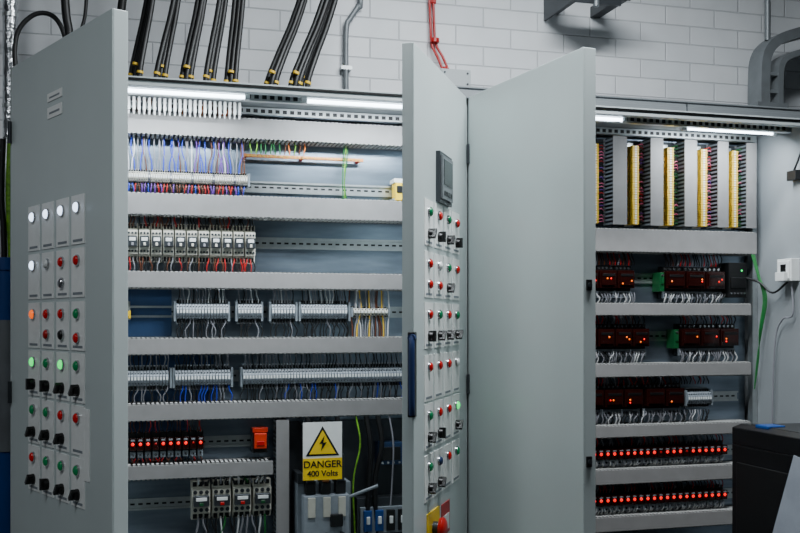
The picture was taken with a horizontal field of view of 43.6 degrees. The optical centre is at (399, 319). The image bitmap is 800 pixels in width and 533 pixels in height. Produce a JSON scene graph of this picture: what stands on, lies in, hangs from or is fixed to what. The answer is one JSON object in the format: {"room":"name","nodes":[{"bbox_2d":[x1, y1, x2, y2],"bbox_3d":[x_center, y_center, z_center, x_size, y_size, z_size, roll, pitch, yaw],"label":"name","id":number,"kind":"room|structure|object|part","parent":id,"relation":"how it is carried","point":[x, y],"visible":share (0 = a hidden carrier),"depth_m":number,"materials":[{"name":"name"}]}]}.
{"room":"electrical room","nodes":[
{"label":"electrical room","id":0,"kind":"room"},
{"bbox_2d":[0,0,799,256],"bbox_3d":[0.163,-0.200,3.854,6.800,3.400,0.100,0,0,-16],"label":"wall","id":1,"kind":"structure","parent":0,"point":[684,50],"depth_m":3.85,"materials":[{"name":"brick"}]},
{"bbox_2d":[340,0,362,89],"bbox_3d":[-0.173,-1.200,3.691,0.095,1.400,0.029,0,0,-16],"label":"conduit","id":2,"kind":"object","parent":1,"relation":"attached to","point":[345,67],"visible":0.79,"depth_m":3.67,"materials":[{"name":"metal"}]},
{"bbox_2d":[428,0,448,68],"bbox_3d":[0.144,-1.417,3.767,0.089,0.967,0.035,0,0,-2],"label":"cable","id":3,"kind":"object","parent":1,"relation":"attached to","point":[433,40],"visible":0.98,"depth_m":3.77,"materials":[{"name":"red plastic"}]},
{"bbox_2d":[440,66,470,85],"bbox_3d":[0.201,-0.911,3.774,0.120,0.082,0.072,0,0,-16],"label":"junction box","id":4,"kind":"object","parent":1,"relation":"attached to","point":[458,77],"visible":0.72,"depth_m":3.75,"materials":[{"name":"paint"}]},
{"bbox_2d":[455,85,799,117],"bbox_3d":[1.169,-0.772,3.971,2.200,0.140,0.217,0,0,-16],"label":"cable tray","id":5,"kind":"object","parent":1,"relation":"attached to","point":[601,100],"visible":0.11,"depth_m":3.84,"materials":[{"name":"metal"}]},
{"bbox_2d":[748,0,799,107],"bbox_3d":[1.772,-1.372,4.088,0.785,1.056,0.100,0,0,-16],"label":"duct","id":6,"kind":"object","parent":5,"relation":"attached to","point":[765,76],"visible":0.94,"depth_m":3.97,"materials":[{"name":"grey metal"}]},
{"bbox_3d":[0.887,-1.950,1.279,6.800,0.100,5.250,0,0,-16],"label":"ceiling","id":7,"kind":"structure","parent":0,"visible":0},
{"bbox_2d":[2,0,18,138],"bbox_3d":[-1.286,-1.250,3.301,0.051,1.300,0.051,0,0,-36],"label":"insulated pipe","id":8,"kind":"object","parent":7,"relation":"attached to","point":[10,15],"visible":0.73,"depth_m":3.28,"materials":[{"name":"metal"}]},
{"bbox_2d":[12,0,126,66],"bbox_3d":[-1.054,-1.299,3.248,0.409,1.202,0.118,0,0,-6],"label":"loose cable","id":9,"kind":"object","parent":7,"relation":"hanging from","point":[67,28],"visible":0.41,"depth_m":3.24,"materials":[{"name":"black rubber"}]},
{"bbox_2d":[544,0,630,20],"bbox_3d":[0.719,-1.530,3.817,0.250,0.740,0.269,0,0,-16],"label":"bracket","id":10,"kind":"object","parent":7,"relation":"attached to","point":[599,8],"visible":1,"depth_m":3.82,"materials":[{"name":"metal"}]},
{"bbox_3d":[0.887,1.550,1.279,6.800,0.100,5.250,0,0,-16],"label":"floor","id":11,"kind":"structure","parent":0,"visible":0},
{"bbox_2d":[0,257,9,532],"bbox_3d":[-1.271,0.650,3.222,0.080,1.700,0.080,0,0,-16],"label":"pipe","id":12,"kind":"object","parent":11,"relation":"on","point":[4,261],"visible":0.43,"depth_m":3.19,"materials":[{"name":"blue metal"}]},
{"bbox_2d":[0,138,9,256],"bbox_3d":[-1.302,0.450,3.317,0.056,2.100,0.024,0,0,-16],"label":"cable","id":13,"kind":"object","parent":11,"relation":"on","point":[4,217],"visible":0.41,"depth_m":3.31,"materials":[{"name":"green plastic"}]},
{"bbox_2d":[8,68,469,532],"bbox_3d":[-0.490,0.400,3.155,1.358,2.200,0.432,0,0,-16],"label":"tall cabinet","id":14,"kind":"object","parent":11,"relation":"on","point":[310,330],"visible":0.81,"depth_m":3.29,"materials":[{"name":"metal"}]},
{"bbox_2d":[11,8,127,532],"bbox_3d":[-0.856,0.330,2.514,0.060,2.060,0.687,0,0,-39],"label":"door","id":15,"kind":"structure","parent":14,"relation":"attached to","point":[69,99],"depth_m":2.42,"materials":[{"name":"paint"}]},
{"bbox_2d":[128,301,130,319],"bbox_3d":[-0.925,-0.030,3.172,0.136,0.060,0.056,0,0,-16],"label":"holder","id":16,"kind":"object","parent":14,"relation":"attached to","point":[129,311],"visible":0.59,"depth_m":3.19,"materials":[{"name":"yellow plastic"}]},
{"bbox_2d":[128,0,154,75],"bbox_3d":[-0.791,-1.078,3.142,0.081,0.753,0.124,0,0,44],"label":"cable bundle","id":17,"kind":"object","parent":14,"relation":"on","point":[136,67],"visible":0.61,"depth_m":3.12,"materials":[{"name":"black plastic"}]},
{"bbox_2d":[129,430,203,457],"bbox_3d":[-0.853,0.400,3.189,0.444,0.080,0.063,0,0,-16],"label":"circuit breakers","id":18,"kind":"object","parent":14,"relation":"on","point":[185,443],"visible":0.56,"depth_m":3.20,"materials":[{"name":"black plastic"}]},
{"bbox_2d":[153,0,180,77],"bbox_3d":[-0.720,-1.078,3.150,0.144,0.753,0.050,0,0,-40],"label":"cable bundle","id":19,"kind":"object","parent":14,"relation":"on","point":[161,69],"visible":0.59,"depth_m":3.13,"materials":[{"name":"black plastic"}]},
{"bbox_3d":[-0.768,0.595,3.249,0.680,0.038,0.010,0,0,-16],"label":"din rail","id":20,"kind":"part","parent":14,"relation":"part of","materials":[{"name":"metal"}]},
{"bbox_3d":[-0.855,0.178,3.228,0.500,0.553,0.003,0,0,-16],"label":"backing panel","id":21,"kind":"part","parent":14,"relation":"part of","materials":[{"name":"metal"}]},
{"bbox_3d":[-0.525,0.184,3.317,1.185,0.038,0.010,0,0,-16],"label":"din rail","id":22,"kind":"part","parent":14,"relation":"part of","materials":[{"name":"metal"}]},
{"bbox_2d":[128,87,249,100],"bbox_3d":[-0.719,-0.680,2.946,0.550,0.032,0.028,0,0,-16],"label":"fluorescent light","id":23,"kind":"object","parent":14,"relation":"attached to","point":[246,97],"visible":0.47,"depth_m":2.97,"materials":[{"name":"white plastic"}]},
{"bbox_3d":[-0.768,0.400,3.249,0.680,0.038,0.010,0,0,-16],"label":"din rail","id":24,"kind":"part","parent":14,"relation":"part of","materials":[{"name":"metal"}]},
{"bbox_2d":[128,223,254,263],"bbox_3d":[-0.781,-0.248,3.205,0.631,0.124,0.071,0,0,-16],"label":"contactors","id":25,"kind":"object","parent":14,"relation":"attached to","point":[174,242],"visible":0.64,"depth_m":3.23,"materials":[{"name":"beige plastic"}]},
{"bbox_2d":[179,0,206,79],"bbox_3d":[-0.641,-1.078,3.177,0.135,0.753,0.051,0,0,-36],"label":"cable bundle","id":26,"kind":"object","parent":14,"relation":"on","point":[187,69],"visible":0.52,"depth_m":3.17,"materials":[{"name":"black plastic"}]},
{"bbox_2d":[203,0,227,80],"bbox_3d":[-0.580,-1.078,3.202,0.153,0.753,0.064,0,0,-45],"label":"cable bundle","id":27,"kind":"object","parent":14,"relation":"on","point":[215,41],"visible":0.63,"depth_m":3.19,"materials":[{"name":"black plastic"}]},
{"bbox_2d":[190,477,270,519],"bbox_3d":[-0.551,0.585,3.269,0.259,0.124,0.071,0,0,-16],"label":"contactors","id":28,"kind":"object","parent":14,"relation":"attached to","point":[245,498],"visible":0.98,"depth_m":3.26,"materials":[{"name":"beige plastic"}]},
{"bbox_2d":[223,0,245,82],"bbox_3d":[-0.529,-1.078,3.233,0.057,0.753,0.093,0,0,30],"label":"cable bundle","id":29,"kind":"object","parent":14,"relation":"on","point":[231,73],"visible":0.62,"depth_m":3.23,"materials":[{"name":"black plastic"}]},
{"bbox_2d":[250,426,267,452],"bbox_3d":[-0.464,0.394,3.293,0.050,0.083,0.072,0,0,-16],"label":"safety relay","id":30,"kind":"object","parent":14,"relation":"on","point":[258,436],"visible":1,"depth_m":3.27,"materials":[{"name":"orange plastic"}]},
{"bbox_3d":[-0.525,-0.443,3.317,1.185,0.038,0.010,0,0,-16],"label":"din rail","id":31,"kind":"part","parent":14,"relation":"part of","materials":[{"name":"metal"}]},
{"bbox_3d":[-0.538,0.335,3.321,1.282,2.010,0.003,0,0,-16],"label":"mounting plate","id":32,"kind":"part","parent":14,"relation":"part of","materials":[{"name":"grey metal"}]},
{"bbox_3d":[-0.525,-0.027,3.317,1.185,0.038,0.010,0,0,-16],"label":"din rail","id":33,"kind":"part","parent":14,"relation":"part of","materials":[{"name":"metal"}]},
{"bbox_3d":[-0.525,-0.257,3.317,1.185,0.038,0.010,0,0,-16],"label":"din rail","id":34,"kind":"part","parent":14,"relation":"part of","materials":[{"name":"metal"}]},
{"bbox_2d":[264,0,307,84],"bbox_3d":[-0.346,-1.078,3.269,0.216,0.754,0.063,0,0,-30],"label":"cable bundle","id":35,"kind":"object","parent":14,"relation":"on","point":[273,75],"visible":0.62,"depth_m":3.25,"materials":[{"name":"black plastic"}]},
{"bbox_2d":[288,0,337,86],"bbox_3d":[-0.263,-1.078,3.280,0.238,0.754,0.077,0,0,-31],"label":"cable bundle","id":36,"kind":"object","parent":14,"relation":"on","point":[303,69],"visible":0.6,"depth_m":3.26,"materials":[{"name":"black plastic"}]},
{"bbox_2d":[299,420,341,480],"bbox_3d":[-0.270,0.422,3.297,0.128,0.186,0.158,0,0,-16],"label":"sign","id":37,"kind":"object","parent":14,"relation":"attached to","point":[322,441],"visible":1,"depth_m":3.22,"materials":[{"name":"yellow plastic"}]},
{"bbox_2d":[293,453,377,532],"bbox_3d":[-0.213,0.610,3.313,0.262,0.340,0.153,0,0,-16],"label":"switch","id":38,"kind":"object","parent":14,"relation":"attached to","point":[319,506],"visible":0.87,"depth_m":3.26,"materials":[{"name":"grey plastic"}]},
{"bbox_2d":[301,97,401,107],"bbox_3d":[-0.079,-0.680,3.126,0.460,0.032,0.028,0,0,-16],"label":"fluorescent light","id":39,"kind":"object","parent":14,"relation":"attached to","point":[303,100],"visible":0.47,"depth_m":3.10,"materials":[{"name":"white plastic"}]},
{"bbox_2d":[354,494,401,532],"bbox_3d":[-0.057,0.680,3.397,0.190,0.160,0.076,0,0,-16],"label":"circuit breaker","id":40,"kind":"object","parent":14,"relation":"attached to","point":[388,519],"visible":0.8,"depth_m":3.37,"materials":[{"name":"plastic"}]},
{"bbox_2d":[375,440,401,464],"bbox_3d":[-0.037,0.453,3.411,0.085,0.075,0.060,0,0,-16],"label":"block","id":41,"kind":"object","parent":14,"relation":"attached to","point":[388,447],"visible":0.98,"depth_m":3.39,"materials":[{"name":"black plastic"}]},
{"bbox_2d":[389,178,401,200],"bbox_3d":[-0.005,-0.427,3.422,0.047,0.105,0.071,0,0,-16],"label":"timer relay","id":42,"kind":"object","parent":14,"relation":"on","point":[396,183],"visible":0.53,"depth_m":3.39,"materials":[{"name":"yellow plastic"}]},
{"bbox_2d":[402,42,465,532],"bbox_3d":[0.122,0.330,2.817,0.072,2.060,0.663,0,0,16],"label":"door","id":43,"kind":"structure","parent":14,"relation":"attached to","point":[433,107],"depth_m":2.70,"materials":[{"name":"paint"}]},
{"bbox_3d":[0.030,0.138,2.518,0.022,0.215,0.038,0,0,16],"label":"swing handle","id":44,"kind":"part","parent":43,"relation":"part of","materials":[{"name":"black plastic"}]},
{"bbox_2d":[467,97,799,532],"bbox_3d":[0.779,0.400,3.516,1.287,2.200,0.424,0,0,-16],"label":"tall cabinet","id":45,"kind":"object","parent":11,"relation":"on","point":[667,195],"visible":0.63,"depth_m":3.69,"materials":[{"name":"metal"}]},
{"bbox_2d":[469,47,595,532],"bbox_3d":[0.361,0.330,2.855,0.038,2.060,0.639,0,0,-24],"label":"door","id":46,"kind":"structure","parent":45,"relation":"attached to","point":[532,133],"depth_m":2.78,"materials":[{"name":"paint"}]},
{"bbox_2d":[596,115,626,122],"bbox_3d":[0.561,-0.680,3.306,0.410,0.032,0.028,0,0,-16],"label":"fluorescent light","id":47,"kind":"object","parent":45,"relation":"attached to","point":[606,118],"visible":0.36,"depth_m":3.35,"materials":[{"name":"white plastic"}]},
{"bbox_2d":[596,266,633,298],"bbox_3d":[0.676,-0.138,3.615,0.358,0.120,0.069,0,0,-16],"label":"bank","id":48,"kind":"object","parent":45,"relation":"attached to","point":[610,279],"visible":0.41,"depth_m":3.63,"materials":[{"name":"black plastic"}]},
{"bbox_2d":[596,383,642,416],"bbox_3d":[0.693,0.294,3.620,0.393,0.120,0.069,0,0,-16],"label":"bank","id":49,"kind":"object","parent":45,"relation":"attached to","point":[620,398],"visible":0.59,"depth_m":3.63,"materials":[{"name":"black plastic"}]},
{"bbox_2d":[596,324,648,356],"bbox_3d":[0.705,0.074,3.623,0.418,0.120,0.069,0,0,-16],"label":"bank","id":50,"kind":"object","parent":45,"relation":"attached to","point":[609,337],"visible":0.48,"depth_m":3.63,"materials":[{"name":"black plastic"}]},
{"bbox_3d":[0.734,-0.155,3.671,1.160,0.038,0.010,0,0,-16],"label":"din rail","id":51,"kind":"part","parent":45,"relation":"part of","materials":[{"name":"metal"}]},
{"bbox_3d":[0.734,0.060,3.671,1.160,0.038,0.010,0,0,-16],"label":"din rail","id":52,"kind":"part","parent":45,"relation":"part of","materials":[{"name":"metal"}]},
{"bbox_2d":[596,484,726,511],"bbox_3d":[0.847,0.658,3.666,0.774,0.072,0.063,0,0,-16],"label":"relays","id":53,"kind":"object","parent":45,"relation":"on","point":[619,500],"visible":0.74,"depth_m":3.68,"materials":[{"name":"black plastic"}]},
{"bbox_2d":[596,439,726,464],"bbox_3d":[0.847,0.490,3.666,0.774,0.072,0.063,0,0,-16],"label":"relays","id":54,"kind":"object","parent":45,"relation":"on","point":[634,453],"visible":0.67,"depth_m":3.68,"materials":[{"name":"black plastic"}]},
{"bbox_2d":[639,382,683,415],"bbox_3d":[0.969,0.294,3.698,0.158,0.120,0.069,0,0,-16],"label":"bank","id":55,"kind":"object","parent":45,"relation":"attached to","point":[656,397],"visible":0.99,"depth_m":3.68,"materials":[{"name":"black plastic"}]},
{"bbox_3d":[0.745,-0.505,3.678,1.185,0.320,0.003,0,0,-16],"label":"backing panel","id":56,"kind":"part","parent":45,"relation":"part of","materials":[{"name":"metal"}]},
{"bbox_3d":[0.734,0.335,3.678,1.227,2.010,0.003,0,0,-16],"label":"mounting plate","id":57,"kind":"part","parent":45,"relation":"part of","materials":[{"name":"grey metal"}]},
{"bbox_2d":[658,267,724,298],"bbox_3d":[1.091,-0.138,3.732,0.250,0.120,0.069,0,0,-16],"label":"bank","id":58,"kind":"object","parent":45,"relation":"on","point":[677,280],"visible":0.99,"depth_m":3.71,"materials":[{"name":"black plastic"}]},
{"bbox_2d":[673,324,738,355],"bbox_3d":[1.150,0.074,3.749,0.244,0.120,0.069,0,0,-16],"label":"bank","id":59,"kind":"object","parent":45,"relation":"attached to","point":[693,337],"visible":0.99,"depth_m":3.73,"materials":[{"name":"black plastic"}]},
{"bbox_3d":[0.734,0.290,3.671,1.160,0.038,0.010,0,0,-16],"label":"din rail","id":60,"kind":"part","parent":45,"relation":"part of","materials":[{"name":"metal"}]},
{"bbox_3d":[0.734,0.660,3.671,1.160,0.038,0.010,0,0,-16],"label":"din rail","id":61,"kind":"part","parent":45,"relation":"part of","materials":[{"name":"metal"}]},
{"bbox_3d":[0.734,0.495,3.671,1.160,0.038,0.010,0,0,-16],"label":"din rail","id":62,"kind":"part","parent":45,"relation":"part of","materials":[{"name":"metal"}]},
{"bbox_2d":[681,127,776,135],"bbox_3d":[1.171,-0.680,3.556,0.380,0.032,0.028,0,0,-16],"label":"fluorescent light","id":63,"kind":"object","parent":45,"relation":"attached to","point":[682,128],"visible":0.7,"depth_m":3.55,"materials":[{"name":"white plastic"}]},
{"bbox_2d":[719,263,746,297],"bbox_3d":[1.258,-0.150,3.778,0.077,0.130,0.071,0,0,-16],"label":"supplies","id":64,"kind":"object","parent":45,"relation":"on","point":[735,273],"visible":0.98,"depth_m":3.75,"materials":[{"name":"black plastic"}]},
{"bbox_2d":[751,254,766,388],"bbox_3d":[1.346,0.007,3.731,0.063,0.506,0.032,0,0,44],"label":"cable","id":65,"kind":"object","parent":45,"relation":"attached to","point":[764,294],"visible":1,"depth_m":3.73,"materials":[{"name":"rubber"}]},
{"bbox_2d":[746,277,793,423],"bbox_3d":[1.364,0.168,3.679,0.034,0.664,0.223,0,0,-30],"label":"lead","id":66,"kind":"object","parent":45,"relation":"attached to","point":[747,278],"visible":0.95,"depth_m":3.68,"materials":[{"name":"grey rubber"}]},
{"bbox_2d":[775,258,799,281],"bbox_3d":[1.390,-0.180,3.602,0.056,0.080,0.080,0,0,-16],"label":"power socket","id":67,"kind":"object","parent":45,"relation":"attached to","point":[787,269],"visible":1,"depth_m":3.57,"materials":[{"name":"white plastic"}]},
{"bbox_2d":[787,153,799,180],"bbox_3d":[1.417,-0.586,3.563,0.026,0.171,0.089,0,0,-16],"label":"switch","id":68,"kind":"object","parent":45,"relation":"attached to","point":[793,175],"visible":1,"depth_m":3.56,"materials":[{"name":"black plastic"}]},
{"bbox_2d":[732,423,799,532],"bbox_3d":[1.337,0.902,2.779,0.561,1.196,0.595,0,0,-16],"label":"printer","id":69,"kind":"object","parent":11,"relation":"on","point":[762,454],"visible":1,"depth_m":2.87,"materials":[{"name":"black plastic"}]},
{"bbox_2d":[773,455,799,532],"bbox_3d":[1.073,0.632,2.671,0.002,0.535,0.490,0,0,-16],"label":"paper sheet","id":70,"kind":"object","parent":69,"relation":"attached to","point":[788,516],"visible":1,"depth_m":2.71,"materials":[{"name":"white paper"}]}
]}

